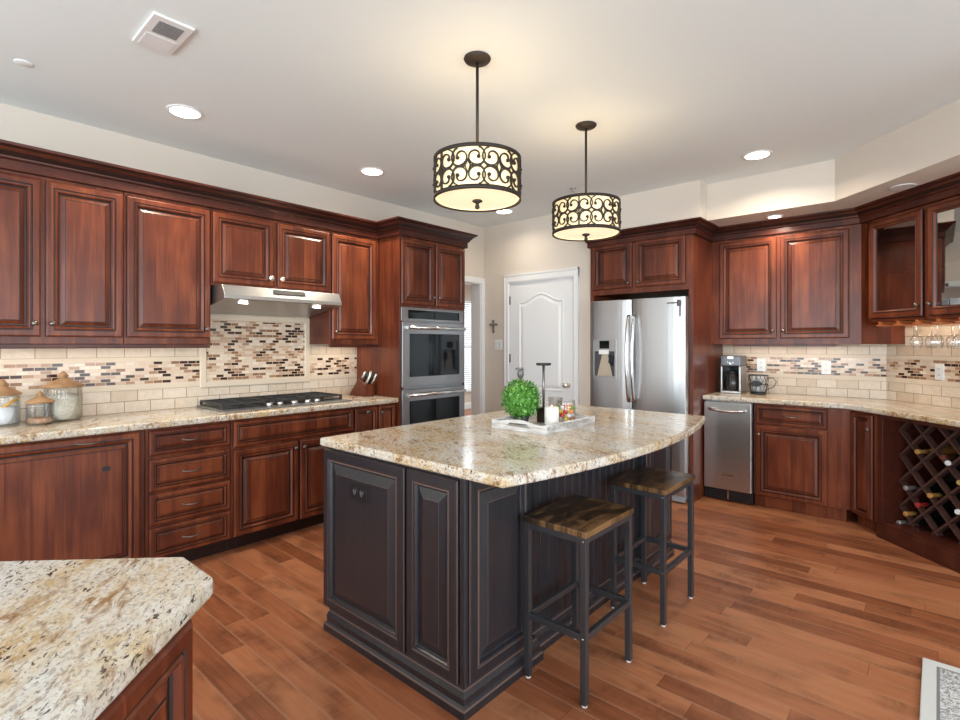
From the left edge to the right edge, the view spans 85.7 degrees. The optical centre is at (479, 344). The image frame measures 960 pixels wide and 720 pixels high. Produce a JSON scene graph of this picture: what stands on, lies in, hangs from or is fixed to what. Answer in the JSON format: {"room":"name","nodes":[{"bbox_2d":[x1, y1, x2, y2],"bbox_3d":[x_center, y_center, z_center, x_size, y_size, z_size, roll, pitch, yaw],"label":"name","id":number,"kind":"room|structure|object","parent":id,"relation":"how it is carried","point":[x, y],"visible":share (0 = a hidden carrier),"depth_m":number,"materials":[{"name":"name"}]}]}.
{"room":"kitchen","nodes":[
{"label":"kitchen","id":0,"kind":"room"},
{"bbox_2d":[0,103,483,394],"bbox_3d":[-2.558,-0.011,3.266,0.140,2.743,7.704,0,0,41],"label":"wall","id":1,"kind":"structure","parent":0,"point":[18,125],"depth_m":3.74,"materials":[{"name":"beige paint"}]},
{"bbox_2d":[0,169,122,343],"bbox_3d":[-2.546,-0.472,2.882,0.371,0.935,0.885,0,0,41],"label":"upper cabinet","id":2,"kind":"object","parent":1,"relation":"attached to","point":[61,242],"visible":0.99,"depth_m":2.87,"materials":[{"name":"brown wood"}]},
{"bbox_2d":[0,344,209,348],"bbox_3d":[-2.286,0.007,2.984,0.026,0.026,1.382,0,0,41],"label":"rail","id":3,"kind":"object","parent":2,"relation":"attached to","point":[2,346],"visible":1,"depth_m":3.03,"materials":[{"name":"brown wood"}]},
{"bbox_2d":[123,192,209,343],"bbox_3d":[-2.086,-0.472,3.402,0.371,0.935,0.496,0,0,41],"label":"upper cabinet","id":4,"kind":"object","parent":1,"relation":"attached to","point":[166,243],"visible":0.91,"depth_m":3.28,"materials":[{"name":"brown wood"}]},
{"bbox_2d":[0,313,356,421],"bbox_3d":[-2.266,0.053,3.481,0.013,0.786,3.413,0,0,41],"label":"backsplash","id":5,"kind":"structure","parent":1,"relation":"attached to","point":[114,380],"depth_m":3.45,"materials":[{"name":"stone"}]},
{"bbox_2d":[200,314,309,387],"bbox_3d":[-1.738,0.044,4.073,0.020,0.539,0.875,0,0,41],"label":"accent panel","id":6,"kind":"object","parent":5,"relation":"attached to","point":[243,350],"visible":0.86,"depth_m":4.05,"materials":[{"name":"multicoloured glass"}]},
{"bbox_2d":[210,208,329,292],"bbox_3d":[-1.619,-0.672,3.931,0.371,0.535,0.912,0,0,41],"label":"upper cabinet","id":7,"kind":"object","parent":1,"relation":"attached to","point":[246,250],"visible":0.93,"depth_m":3.77,"materials":[{"name":"brown wood"}]},
{"bbox_2d":[210,284,341,317],"bbox_3d":[-1.565,-0.318,3.885,0.508,0.175,0.890,0,0,41],"label":"range hood","id":8,"kind":"object","parent":7,"relation":"attached to","point":[224,299],"visible":0.9,"depth_m":3.74,"materials":[{"name":"silver metal"}]},
{"bbox_2d":[309,231,377,346],"bbox_3d":[-1.155,-0.460,4.455,0.371,0.960,0.483,0,0,41],"label":"upper cabinet","id":9,"kind":"object","parent":1,"relation":"attached to","point":[353,259],"depth_m":4.33,"materials":[{"name":"brown wood"}]},
{"bbox_2d":[465,276,484,414],"bbox_3d":[-0.315,0.290,5.791,0.160,2.140,0.949,0,0,41],"label":"trim","id":10,"kind":"structure","parent":1,"relation":"attached to","point":[477,284],"depth_m":6.08,"materials":[{"name":"white paint"}]},
{"bbox_2d":[464,285,470,402],"bbox_3d":[-0.554,-0.011,8.166,3.550,2.743,7.300,0,0,41],"label":"wall","id":11,"kind":"structure","parent":0,"point":[467,395],"depth_m":11.02,"materials":[{"name":"beige paint"}]},
{"bbox_2d":[464,402,470,408],"bbox_3d":[-1.804,1.295,9.271,0.014,0.130,7.100,0,0,41],"label":"baseboard","id":12,"kind":"structure","parent":11,"relation":"attached to","point":[466,405],"depth_m":11.00,"materials":[{"name":"white paint"}]},
{"bbox_2d":[0,0,959,226],"bbox_3d":[0.776,-1.433,3.519,11.700,0.100,12.500,0,0,41],"label":"ceiling","id":13,"kind":"structure","parent":0,"point":[319,92],"depth_m":2.68,"materials":[{"name":"white paint"}]},
{"bbox_2d":[13,59,33,67],"bbox_3d":[-2.239,-1.381,2.541,0.076,0.004,0.076,0,0,41],"label":"sprinkler cover","id":14,"kind":"object","parent":13,"relation":"attached to","point":[24,63],"visible":1,"depth_m":2.54,"materials":[{"name":"white paint"}]},
{"bbox_2d":[132,11,194,55],"bbox_3d":[-1.409,-1.376,2.301,0.300,0.014,0.160,0,0,41],"label":"ceiling vent","id":15,"kind":"object","parent":13,"relation":"in","point":[161,33],"visible":1,"depth_m":2.28,"materials":[{"name":"white paint"}]},
{"bbox_2d":[166,104,203,119],"bbox_3d":[-1.748,-1.378,3.068,0.196,0.008,0.196,0,0,41],"label":"recessed light","id":16,"kind":"object","parent":13,"relation":"in","point":[179,110],"visible":1,"depth_m":3.05,"materials":[{"name":"white paint"}]},
{"bbox_2d":[359,167,383,175],"bbox_3d":[-0.859,-1.378,4.119,0.196,0.008,0.196,0,0,41],"label":"recessed light","id":17,"kind":"object","parent":13,"relation":"in","point":[373,171],"visible":1,"depth_m":4.10,"materials":[{"name":"white paint"}]},
{"bbox_2d":[432,51,521,211],"bbox_3d":[-0.014,-1.017,2.498,0.432,0.730,0.427,0,0,-29],"label":"pendant light","id":18,"kind":"object","parent":13,"relation":"hanging from","point":[477,176],"visible":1,"depth_m":2.36,"materials":[{"name":"brown metal"}]},
{"bbox_2d":[435,188,518,208],"bbox_3d":[-0.013,-0.701,2.497,0.406,0.008,0.406,0,0,41],"label":"diffuser","id":19,"kind":"object","parent":18,"relation":"attached to","point":[447,198],"depth_m":2.47,"materials":[{"name":"beige"}]},
{"bbox_2d":[495,209,512,213],"bbox_3d":[0.248,-1.378,5.349,0.196,0.008,0.196,0,0,41],"label":"recessed light","id":20,"kind":"object","parent":13,"relation":"in","point":[507,211],"visible":0.73,"depth_m":5.34,"materials":[{"name":"white paint"}]},
{"bbox_2d":[552,121,621,240],"bbox_3d":[0.665,-1.017,3.257,0.427,0.730,0.432,0,0,33],"label":"pendant light","id":21,"kind":"object","parent":13,"relation":"hanging from","point":[590,216],"visible":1,"depth_m":3.11,"materials":[{"name":"brown metal"}]},
{"bbox_2d":[555,227,618,238],"bbox_3d":[0.667,-0.701,3.256,0.406,0.008,0.406,0,0,13],"label":"diffuser","id":22,"kind":"object","parent":21,"relation":"attached to","point":[560,232],"depth_m":3.23,"materials":[{"name":"beige"}]},
{"bbox_2d":[742,150,771,159],"bbox_3d":[2.013,-1.378,3.761,0.196,0.008,0.196,0,0,41],"label":"recessed light","id":23,"kind":"object","parent":13,"relation":"in","point":[757,154],"visible":1,"depth_m":3.74,"materials":[{"name":"white paint"}]},
{"bbox_2d":[484,214,589,412],"bbox_3d":[0.819,-0.011,6.020,1.550,2.743,0.896,0,0,41],"label":"wall","id":24,"kind":"structure","parent":0,"point":[527,245],"depth_m":5.77,"materials":[{"name":"beige paint"}]},
{"bbox_2d":[489,320,497,332],"bbox_3d":[0.152,-0.214,5.998,0.122,0.153,0.018,0,0,41],"label":"wall cross","id":25,"kind":"object","parent":24,"relation":"attached to","point":[492,324],"visible":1,"depth_m":5.99,"materials":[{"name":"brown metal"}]},
{"bbox_2d":[495,340,501,349],"bbox_3d":[0.211,0.000,5.952,0.115,0.115,0.010,0,0,41],"label":"light switch","id":26,"kind":"object","parent":24,"relation":"attached to","point":[498,343],"visible":1,"depth_m":5.95,"materials":[{"name":"white plastic"}]},
{"bbox_2d":[509,277,572,404],"bbox_3d":[0.635,0.330,5.569,0.852,2.045,0.111,0,0,41],"label":"door","id":27,"kind":"structure","parent":24,"relation":"in","point":[541,312],"depth_m":5.53,"materials":[{"name":"white paint"}]},
{"bbox_2d":[504,267,578,408],"bbox_3d":[0.640,0.285,5.566,0.962,2.150,0.023,0,0,41],"label":"trim","id":28,"kind":"structure","parent":24,"relation":"attached to","point":[573,272],"depth_m":5.46,"materials":[{"name":"white paint"}]},
{"bbox_2d":[190,408,959,719],"bbox_3d":[0.776,1.400,3.519,11.700,0.080,12.500,0,0,41],"label":"floor","id":29,"kind":"structure","parent":0,"point":[789,615],"depth_m":2.36,"materials":[{"name":"brown wood"}]},
{"bbox_2d":[0,430,144,560],"bbox_3d":[-2.554,0.923,2.701,0.605,0.873,1.262,0,0,41],"label":"base cabinet","id":30,"kind":"object","parent":29,"relation":"on","point":[82,497],"visible":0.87,"depth_m":2.75,"materials":[{"name":"brown wood"}]},
{"bbox_2d":[0,394,397,444],"bbox_3d":[-2.042,0.466,3.283,0.610,0.040,3.413,0,0,41],"label":"countertop","id":31,"kind":"structure","parent":30,"relation":"on","point":[22,431],"depth_m":3.12,"materials":[{"name":"stone"}]},
{"bbox_2d":[0,405,19,424],"bbox_3d":[-2.644,0.386,2.867,0.142,0.097,0.142,0,0,41],"label":"flour","id":32,"kind":"object","parent":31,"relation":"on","point":[10,414],"visible":0.88,"depth_m":2.84,"materials":[{"name":"white food"}]},
{"bbox_2d":[0,379,21,395],"bbox_3d":[-2.644,0.317,2.867,0.166,0.258,0.166,0,0,41],"label":"glass canister","id":33,"kind":"object","parent":31,"relation":"on","point":[5,390],"visible":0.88,"depth_m":2.85,"materials":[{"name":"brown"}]},
{"bbox_2d":[1,397,19,407],"bbox_3d":[-2.595,0.320,2.862,0.018,0.065,0.080,0,0,41],"label":"scoop","id":34,"kind":"object","parent":33,"relation":"in","point":[16,398],"visible":1,"depth_m":2.86,"materials":[{"name":"orange wood"}]},
{"bbox_2d":[24,391,54,403],"bbox_3d":[-2.466,0.352,2.902,0.134,0.188,0.134,0,0,41],"label":"glass canister","id":35,"kind":"object","parent":31,"relation":"on","point":[39,399],"visible":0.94,"depth_m":2.88,"materials":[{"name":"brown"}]},
{"bbox_2d":[27,417,52,423],"bbox_3d":[-2.466,0.422,2.902,0.112,0.025,0.112,0,0,41],"label":"nuts","id":36,"kind":"object","parent":35,"relation":"in","point":[35,420],"visible":1,"depth_m":2.87,"materials":[{"name":"food"}]},
{"bbox_2d":[41,371,83,387],"bbox_3d":[-2.463,0.300,3.059,0.199,0.290,0.199,0,0,41],"label":"glass canister","id":37,"kind":"object","parent":31,"relation":"on","point":[63,381],"visible":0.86,"depth_m":3.02,"materials":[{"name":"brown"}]},
{"bbox_2d":[44,393,80,419],"bbox_3d":[-2.463,0.360,3.059,0.172,0.149,0.172,0,0,41],"label":"grain","id":38,"kind":"object","parent":37,"relation":"in","point":[66,406],"visible":0.88,"depth_m":3.00,"materials":[{"name":"beige food"}]},
{"bbox_2d":[196,392,351,412],"bbox_3d":[-1.526,0.421,3.909,0.515,0.048,0.965,0,0,41],"label":"cooktop","id":39,"kind":"object","parent":31,"relation":"in","point":[238,404],"visible":1,"depth_m":3.77,"materials":[{"name":"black metal"}]},
{"bbox_2d":[350,377,373,396],"bbox_3d":[-1.041,0.364,4.554,0.234,0.164,0.100,0,0,41],"label":"knife block","id":40,"kind":"object","parent":31,"relation":"on","point":[360,388],"visible":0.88,"depth_m":4.49,"materials":[{"name":"brown wood"}]},
{"bbox_2d":[95,619,192,719],"bbox_3d":[-1.229,0.924,0.336,1.488,0.871,1.362,0,0,-4],"label":"base cabinet","id":41,"kind":"object","parent":29,"relation":"on","point":[163,689],"visible":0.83,"depth_m":0.85,"materials":[{"name":"brown wood"}]},
{"bbox_2d":[0,557,212,719],"bbox_3d":[-1.279,0.467,0.356,1.604,0.042,1.402,0,0,-4],"label":"countertop","id":42,"kind":"structure","parent":41,"relation":"on","point":[74,634],"depth_m":0.83,"materials":[{"name":"stone"}]},
{"bbox_2d":[145,420,230,560],"bbox_3d":[-1.973,0.923,3.358,0.605,0.873,0.488,0,0,41],"label":"base cabinet","id":43,"kind":"object","parent":29,"relation":"on","point":[188,467],"visible":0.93,"depth_m":3.17,"materials":[{"name":"brown wood"}]},
{"bbox_2d":[226,407,352,549],"bbox_3d":[-1.500,0.923,3.894,0.604,0.873,0.936,0,0,41],"label":"base cabinet","id":44,"kind":"object","parent":29,"relation":"on","point":[277,462],"visible":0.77,"depth_m":3.61,"materials":[{"name":"brown wood"}]},
{"bbox_2d":[353,403,395,432],"bbox_3d":[-1.049,0.923,4.403,0.604,0.873,0.420,0,0,41],"label":"base cabinet","id":45,"kind":"object","parent":29,"relation":"on","point":[372,417],"visible":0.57,"depth_m":4.21,"materials":[{"name":"brown wood"}]},
{"bbox_2d":[357,235,464,425],"bbox_3d":[-0.621,0.210,4.841,0.653,2.300,0.800,0,0,41],"label":"tall cabinet","id":46,"kind":"object","parent":29,"relation":"on","point":[412,272],"visible":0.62,"depth_m":4.50,"materials":[{"name":"brown wood"}]},
{"bbox_2d":[0,139,477,248],"bbox_3d":[-1.642,-0.987,3.659,0.702,0.130,4.107,0,0,41],"label":"crown molding","id":47,"kind":"structure","parent":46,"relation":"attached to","point":[16,157],"depth_m":3.41,"materials":[{"name":"brown wood"}]},
{"bbox_2d":[401,307,465,425],"bbox_3d":[-0.587,0.397,4.803,0.612,1.437,0.762,0,0,41],"label":"double oven","id":48,"kind":"object","parent":46,"relation":"in","point":[432,340],"visible":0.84,"depth_m":4.60,"materials":[{"name":"silver metal"}]},
{"bbox_2d":[324,445,673,719],"bbox_3d":[0.247,0.923,2.921,0.944,0.874,1.987,0,0,41],"label":"kitchen island","id":49,"kind":"object","parent":29,"relation":"on","point":[424,579],"visible":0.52,"depth_m":2.12,"materials":[{"name":"black wood"}]},
{"bbox_2d":[351,480,367,503],"bbox_3d":[-0.539,0.655,2.303,0.124,0.084,0.011,0,0,41],"label":"outlet","id":50,"kind":"object","parent":49,"relation":"attached to","point":[359,491],"visible":1,"depth_m":2.30,"materials":[{"name":"black plastic"}]},
{"bbox_2d":[352,487,356,494],"bbox_3d":[-0.561,0.655,2.318,0.038,0.037,0.003,0,0,41],"label":"socket","id":51,"kind":"object","parent":50,"relation":"attached to","point":[354,489],"depth_m":2.32,"materials":[{"name":"grey"}]},
{"bbox_2d":[359,489,363,497],"bbox_3d":[-0.522,0.655,2.284,0.038,0.037,0.003,0,0,41],"label":"socket","id":52,"kind":"object","parent":50,"relation":"attached to","point":[361,491],"depth_m":2.28,"materials":[{"name":"grey"}]},
{"bbox_2d":[320,403,704,487],"bbox_3d":[0.373,0.466,2.828,1.272,0.040,2.024,0,0,41],"label":"island countertop","id":53,"kind":"structure","parent":49,"relation":"on","point":[469,448],"depth_m":2.37,"materials":[{"name":"stone"}]},
{"bbox_2d":[492,411,594,434],"bbox_3d":[0.355,0.416,2.852,0.353,0.058,0.482,0,0,41],"label":"serving tray","id":54,"kind":"object","parent":53,"relation":"on","point":[532,426],"visible":0.74,"depth_m":2.73,"materials":[{"name":"white wood"}]},
{"bbox_2d":[512,415,528,423],"bbox_3d":[0.226,0.410,2.857,0.096,0.046,0.096,0,0,41],"label":"pot","id":55,"kind":"object","parent":54,"relation":"on","point":[518,417],"depth_m":2.82,"materials":[{"name":"grey"}]},
{"bbox_2d":[501,378,541,423],"bbox_3d":[0.225,0.307,2.860,0.225,0.252,0.237,0,0,41],"label":"boxwood ball","id":56,"kind":"object","parent":54,"relation":"on","point":[520,400],"visible":0.99,"depth_m":2.80,"materials":[{"name":"green"}]},
{"bbox_2d":[515,367,523,380],"bbox_3d":[0.246,0.291,3.196,0.052,0.308,0.044,0,0,-6],"label":"bird figurine","id":57,"kind":"object","parent":56,"relation":"on","point":[520,373],"visible":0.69,"depth_m":3.18,"materials":[{"name":"grey metal"}]},
{"bbox_2d":[536,363,550,422],"bbox_3d":[0.357,0.267,2.905,0.084,0.332,0.084,0,0,41],"label":"candle stand","id":58,"kind":"object","parent":54,"relation":"on","point":[540,414],"visible":0.79,"depth_m":2.90,"materials":[{"name":"black metal"}]},
{"bbox_2d":[544,406,558,424],"bbox_3d":[0.390,0.380,2.819,0.078,0.106,0.078,0,0,41],"label":"pillar candle","id":59,"kind":"object","parent":54,"relation":"on","point":[551,413],"visible":0.84,"depth_m":2.79,"materials":[{"name":"white wax"}]},
{"bbox_2d":[522,494,633,707],"bbox_3d":[0.418,1.029,2.172,0.298,0.662,0.408,0,0,41],"label":"bar stool","id":60,"kind":"object","parent":29,"relation":"on","point":[577,519],"visible":1,"depth_m":2.11,"materials":[{"name":"grey metal"}]},
{"bbox_2d":[591,296,689,502],"bbox_3d":[1.633,0.472,4.941,0.900,1.775,0.874,0,0,41],"label":"refrigerator","id":61,"kind":"object","parent":29,"relation":"on","point":[640,348],"visible":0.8,"depth_m":4.60,"materials":[{"name":"silver metal"}]},
{"bbox_2d":[667,299,680,316],"bbox_3d":[1.657,-0.312,4.428,0.121,0.145,0.008,0,0,41],"label":"magnet","id":62,"kind":"object","parent":61,"relation":"attached to","point":[678,302],"visible":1,"depth_m":4.40,"materials":[{"name":"grey"}]},
{"bbox_2d":[609,466,694,626],"bbox_3d":[0.912,1.029,2.731,0.298,0.662,0.408,0,0,41],"label":"bar stool","id":63,"kind":"object","parent":29,"relation":"on","point":[661,484],"visible":0.95,"depth_m":2.67,"materials":[{"name":"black metal"}]},
{"bbox_2d":[590,234,722,501],"bbox_3d":[1.717,0.200,5.070,0.995,2.320,0.869,0,0,41],"label":"tall cabinet","id":64,"kind":"object","parent":29,"relation":"on","point":[681,265],"visible":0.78,"depth_m":4.67,"materials":[{"name":"brown wood"}]},
{"bbox_2d":[704,400,754,503],"bbox_3d":[2.312,0.920,4.675,0.390,0.856,0.632,0,0,41],"label":"trash compactor","id":65,"kind":"object","parent":29,"relation":"on","point":[728,425],"visible":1,"depth_m":4.47,"materials":[{"name":"silver metal"}]},
{"bbox_2d":[708,488,747,502],"bbox_3d":[2.154,1.302,4.500,0.325,0.075,0.012,0,0,41],"label":"grille","id":66,"kind":"object","parent":65,"relation":"attached to","point":[722,493],"depth_m":4.49,"materials":[{"name":"black plastic"}]},
{"bbox_2d":[754,403,855,521],"bbox_3d":[2.806,0.923,4.287,0.853,0.873,0.601,0,0,41],"label":"base cabinet","id":67,"kind":"object","parent":29,"relation":"on","point":[802,453],"visible":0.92,"depth_m":4.13,"materials":[{"name":"brown wood"}]},
{"bbox_2d":[850,410,876,530],"bbox_3d":[3.047,0.923,3.821,0.549,0.873,0.262,0,0,-4],"label":"base cabinet","id":68,"kind":"object","parent":29,"relation":"on","point":[863,425],"visible":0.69,"depth_m":3.79,"materials":[{"name":"brown wood"}]},
{"bbox_2d":[876,414,959,573],"bbox_3d":[3.099,0.923,3.230,0.518,0.873,0.922,0,0,-4],"label":"wine rack","id":69,"kind":"object","parent":29,"relation":"on","point":[898,464],"visible":0.75,"depth_m":3.55,"materials":[{"name":"brown wood"}]},
{"bbox_2d":[702,392,959,426],"bbox_3d":[2.906,0.466,3.820,1.082,0.040,2.694,0,0,-23],"label":"countertop","id":70,"kind":"structure","parent":69,"relation":"on","point":[941,415],"depth_m":3.94,"materials":[{"name":"stone"}]},
{"bbox_2d":[720,355,745,393],"bbox_3d":[2.358,0.273,4.821,0.175,0.345,0.212,0,0,41],"label":"coffee maker","id":71,"kind":"object","parent":70,"relation":"on","point":[733,367],"visible":1,"depth_m":4.76,"materials":[{"name":"silver metal"}]},
{"bbox_2d":[748,374,776,394],"bbox_3d":[2.554,0.359,4.683,0.231,0.174,0.166,0,0,41],"label":"basket","id":72,"kind":"object","parent":70,"relation":"on","point":[753,383],"visible":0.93,"depth_m":4.65,"materials":[{"name":"black metal"}]},
{"bbox_2d":[896,517,945,523],"bbox_3d":[3.072,1.237,3.608,0.336,0.071,0.072,0,0,-4],"label":"wine bottle","id":73,"kind":"object","parent":69,"relation":"in","point":[923,521],"visible":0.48,"depth_m":3.58,"materials":[{"name":"green glass"}]},
{"bbox_2d":[903,508,955,518],"bbox_3d":[3.075,1.158,3.554,0.336,0.071,0.072,0,0,-3],"label":"wine bottle","id":74,"kind":"object","parent":69,"relation":"in","point":[935,514],"visible":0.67,"depth_m":3.53,"materials":[{"name":"green glass"}]},
{"bbox_2d":[903,482,955,492],"bbox_3d":[3.075,0.980,3.554,0.336,0.071,0.072,0,0,-3],"label":"wine bottle","id":75,"kind":"object","parent":69,"relation":"in","point":[935,488],"visible":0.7,"depth_m":3.53,"materials":[{"name":"green glass"}]},
{"bbox_2d":[915,446,956,456],"bbox_3d":[3.080,0.713,3.465,0.336,0.071,0.072,0,0,-4],"label":"wine bottle","id":76,"kind":"object","parent":69,"relation":"in","point":[949,450],"visible":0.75,"depth_m":3.44,"materials":[{"name":"brown"}]},
{"bbox_2d":[915,499,956,509],"bbox_3d":[3.080,1.069,3.465,0.336,0.071,0.072,0,0,-4],"label":"wine bottle","id":77,"kind":"object","parent":69,"relation":"in","point":[948,505],"visible":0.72,"depth_m":3.44,"materials":[{"name":"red glass"}]},
{"bbox_2d":[915,525,959,531],"bbox_3d":[3.080,1.247,3.465,0.336,0.071,0.072,0,0,-4],"label":"wine bottle","id":78,"kind":"object","parent":69,"relation":"in","point":[958,526],"visible":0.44,"depth_m":3.45,"materials":[{"name":"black glass"}]},
{"bbox_2d":[927,489,959,500],"bbox_3d":[3.086,0.980,3.377,0.336,0.071,0.072,0,0,-4],"label":"wine bottle","id":79,"kind":"object","parent":69,"relation":"in","point":[929,495],"visible":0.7,"depth_m":3.36,"materials":[{"name":"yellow glass"}]},
{"bbox_2d":[940,453,959,459],"bbox_3d":[3.091,0.713,3.288,0.336,0.071,0.072,0,0,-3],"label":"wine bottle","id":80,"kind":"object","parent":69,"relation":"in","point":[942,457],"visible":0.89,"depth_m":3.27,"materials":[{"name":"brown glass"}]},
{"bbox_2d":[944,460,959,470],"bbox_3d":[3.100,0.788,3.338,0.338,0.119,0.072,0,0,-26],"label":"wine bottle","id":81,"kind":"object","parent":69,"relation":"in","point":[947,462],"visible":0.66,"depth_m":3.27,"materials":[{"name":"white glass"}]},
{"bbox_2d":[919,658,959,719],"bbox_3d":[1.751,1.355,0.848,1.600,0.010,2.300,0,0,41],"label":"rug","id":82,"kind":"object","parent":29,"relation":"on","point":[940,682],"visible":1,"depth_m":2.02,"materials":[{"name":"white fabric"}]},
{"bbox_2d":[618,99,959,228],"bbox_3d":[2.635,-1.226,3.773,1.647,0.313,4.482,0,0,-28],"label":"soffit","id":83,"kind":"structure","parent":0,"point":[926,149],"depth_m":3.93,"materials":[{"name":"beige paint"}]},
{"bbox_2d":[585,172,959,248],"bbox_3d":[2.307,-1.011,4.217,0.854,0.118,3.146,0,0,-41],"label":"crown molding","id":84,"kind":"structure","parent":83,"relation":"attached to","point":[946,187],"depth_m":4.31,"materials":[{"name":"brown wood"}]},
{"bbox_2d":[766,214,782,218],"bbox_3d":[2.448,-1.065,4.303,0.130,0.008,0.130,0,0,41],"label":"recessed light","id":85,"kind":"object","parent":83,"relation":"in","point":[775,215],"visible":1,"depth_m":4.28,"materials":[{"name":"white paint"}]},
{"bbox_2d":[889,183,916,190],"bbox_3d":[2.857,-1.065,3.498,0.150,0.008,0.150,0,0,41],"label":"recessed light","id":86,"kind":"object","parent":83,"relation":"in","point":[908,185],"visible":1,"depth_m":3.48,"materials":[{"name":"white paint"}]},
{"bbox_3d":[3.467,-0.011,3.181,1.601,2.743,1.640,0,0,41],"label":"wall","id":87,"kind":"structure","parent":0,"visible":0},
{"bbox_2d":[869,195,959,321],"bbox_3d":[3.161,-0.568,3.513,0.349,0.785,1.000,0,0,-4],"label":"upper cabinet","id":88,"kind":"object","parent":87,"relation":"attached to","point":[914,254],"visible":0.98,"depth_m":3.57,"materials":[{"name":"brown wood"}]},
{"bbox_2d":[876,317,959,326],"bbox_3d":[3.169,-0.158,3.526,0.270,0.035,0.843,0,0,-4],"label":"stemware rack","id":89,"kind":"object","parent":88,"relation":"attached to","point":[941,321],"visible":0.97,"depth_m":3.59,"materials":[{"name":"brown"}]},
{"bbox_2d":[910,323,922,347],"bbox_3d":[3.100,-0.066,3.678,0.074,0.182,0.074,0,0,41],"label":"wine glass","id":90,"kind":"object","parent":89,"relation":"hanging from","point":[911,323],"visible":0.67,"depth_m":3.68,"materials":[{"name":"white"}]},
{"bbox_2d":[925,325,938,347],"bbox_3d":[3.215,-0.066,3.684,0.074,0.182,0.074,0,0,41],"label":"wine glass","id":91,"kind":"object","parent":89,"relation":"hanging from","point":[932,325],"visible":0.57,"depth_m":3.69,"materials":[{"name":"white"}]},
{"bbox_2d":[930,322,943,348],"bbox_3d":[3.110,-0.066,3.523,0.074,0.182,0.074,0,0,41],"label":"wine glass","id":92,"kind":"object","parent":89,"relation":"hanging from","point":[931,322],"visible":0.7,"depth_m":3.54,"materials":[{"name":"white"}]},
{"bbox_2d":[946,328,959,348],"bbox_3d":[3.224,-0.066,3.530,0.074,0.182,0.074,0,0,41],"label":"wine glass","id":93,"kind":"object","parent":89,"relation":"hanging from","point":[953,328],"visible":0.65,"depth_m":3.53,"materials":[{"name":"white"}]},
{"bbox_2d":[952,321,958,348],"bbox_3d":[3.119,-0.066,3.368,0.074,0.182,0.074,0,0,41],"label":"wine glass","id":94,"kind":"object","parent":89,"relation":"hanging from","point":[953,321],"visible":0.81,"depth_m":3.40,"materials":[{"name":"white"}]},
{"bbox_2d":[886,324,959,408],"bbox_3d":[3.368,0.136,3.430,0.012,0.621,1.600,0,0,-4],"label":"backsplash","id":95,"kind":"structure","parent":87,"relation":"attached to","point":[910,372],"depth_m":3.89,"materials":[{"name":"stone"}]},
{"bbox_2d":[935,364,943,379],"bbox_3d":[3.341,0.197,3.766,0.009,0.116,0.072,0,0,-4],"label":"outlet","id":96,"kind":"object","parent":95,"relation":"attached to","point":[939,368],"visible":1,"depth_m":3.76,"materials":[{"name":"white plastic"}]},
{"bbox_3d":[2.511,-0.011,5.036,2.289,2.743,0.129,0,0,41],"label":"wall","id":97,"kind":"structure","parent":0,"visible":0},
{"bbox_2d":[723,344,885,398],"bbox_3d":[2.848,0.220,4.644,1.264,0.452,0.012,0,0,41],"label":"backsplash","id":98,"kind":"structure","parent":97,"relation":"attached to","point":[857,370],"depth_m":4.52,"materials":[{"name":"stone"}]},
{"bbox_2d":[757,359,765,370],"bbox_3d":[2.625,0.188,4.832,0.072,0.116,0.009,0,0,41],"label":"outlet","id":99,"kind":"object","parent":98,"relation":"attached to","point":[761,363],"visible":1,"depth_m":4.83,"materials":[{"name":"white plastic"}]},
{"bbox_2d":[821,361,830,373],"bbox_3d":[3.005,0.197,4.496,0.072,0.116,0.009,0,0,41],"label":"outlet","id":100,"kind":"object","parent":98,"relation":"attached to","point":[825,365],"visible":1,"depth_m":4.49,"materials":[{"name":"white plastic"}]},
{"bbox_2d":[712,223,904,346],"bbox_3d":[2.775,-0.473,4.463,1.394,0.974,0.380,0,0,41],"label":"upper cabinet","id":101,"kind":"object","parent":97,"relation":"attached to","point":[811,286],"depth_m":4.35,"materials":[{"name":"brown wood"}]},
{"bbox_3d":[-0.886,0.035,10.395,0.060,1.950,3.600,0,0,41],"label":"window","id":102,"kind":"structure","parent":0,"visible":0},
{"bbox_2d":[464,302,470,391],"bbox_3d":[-0.828,0.040,10.344,0.035,1.900,3.600,0,0,41],"label":"window blind","id":103,"kind":"object","parent":102,"relation":"attached to","point":[467,316],"visible":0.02,"depth_m":10.96,"materials":[{"name":"white plastic"}]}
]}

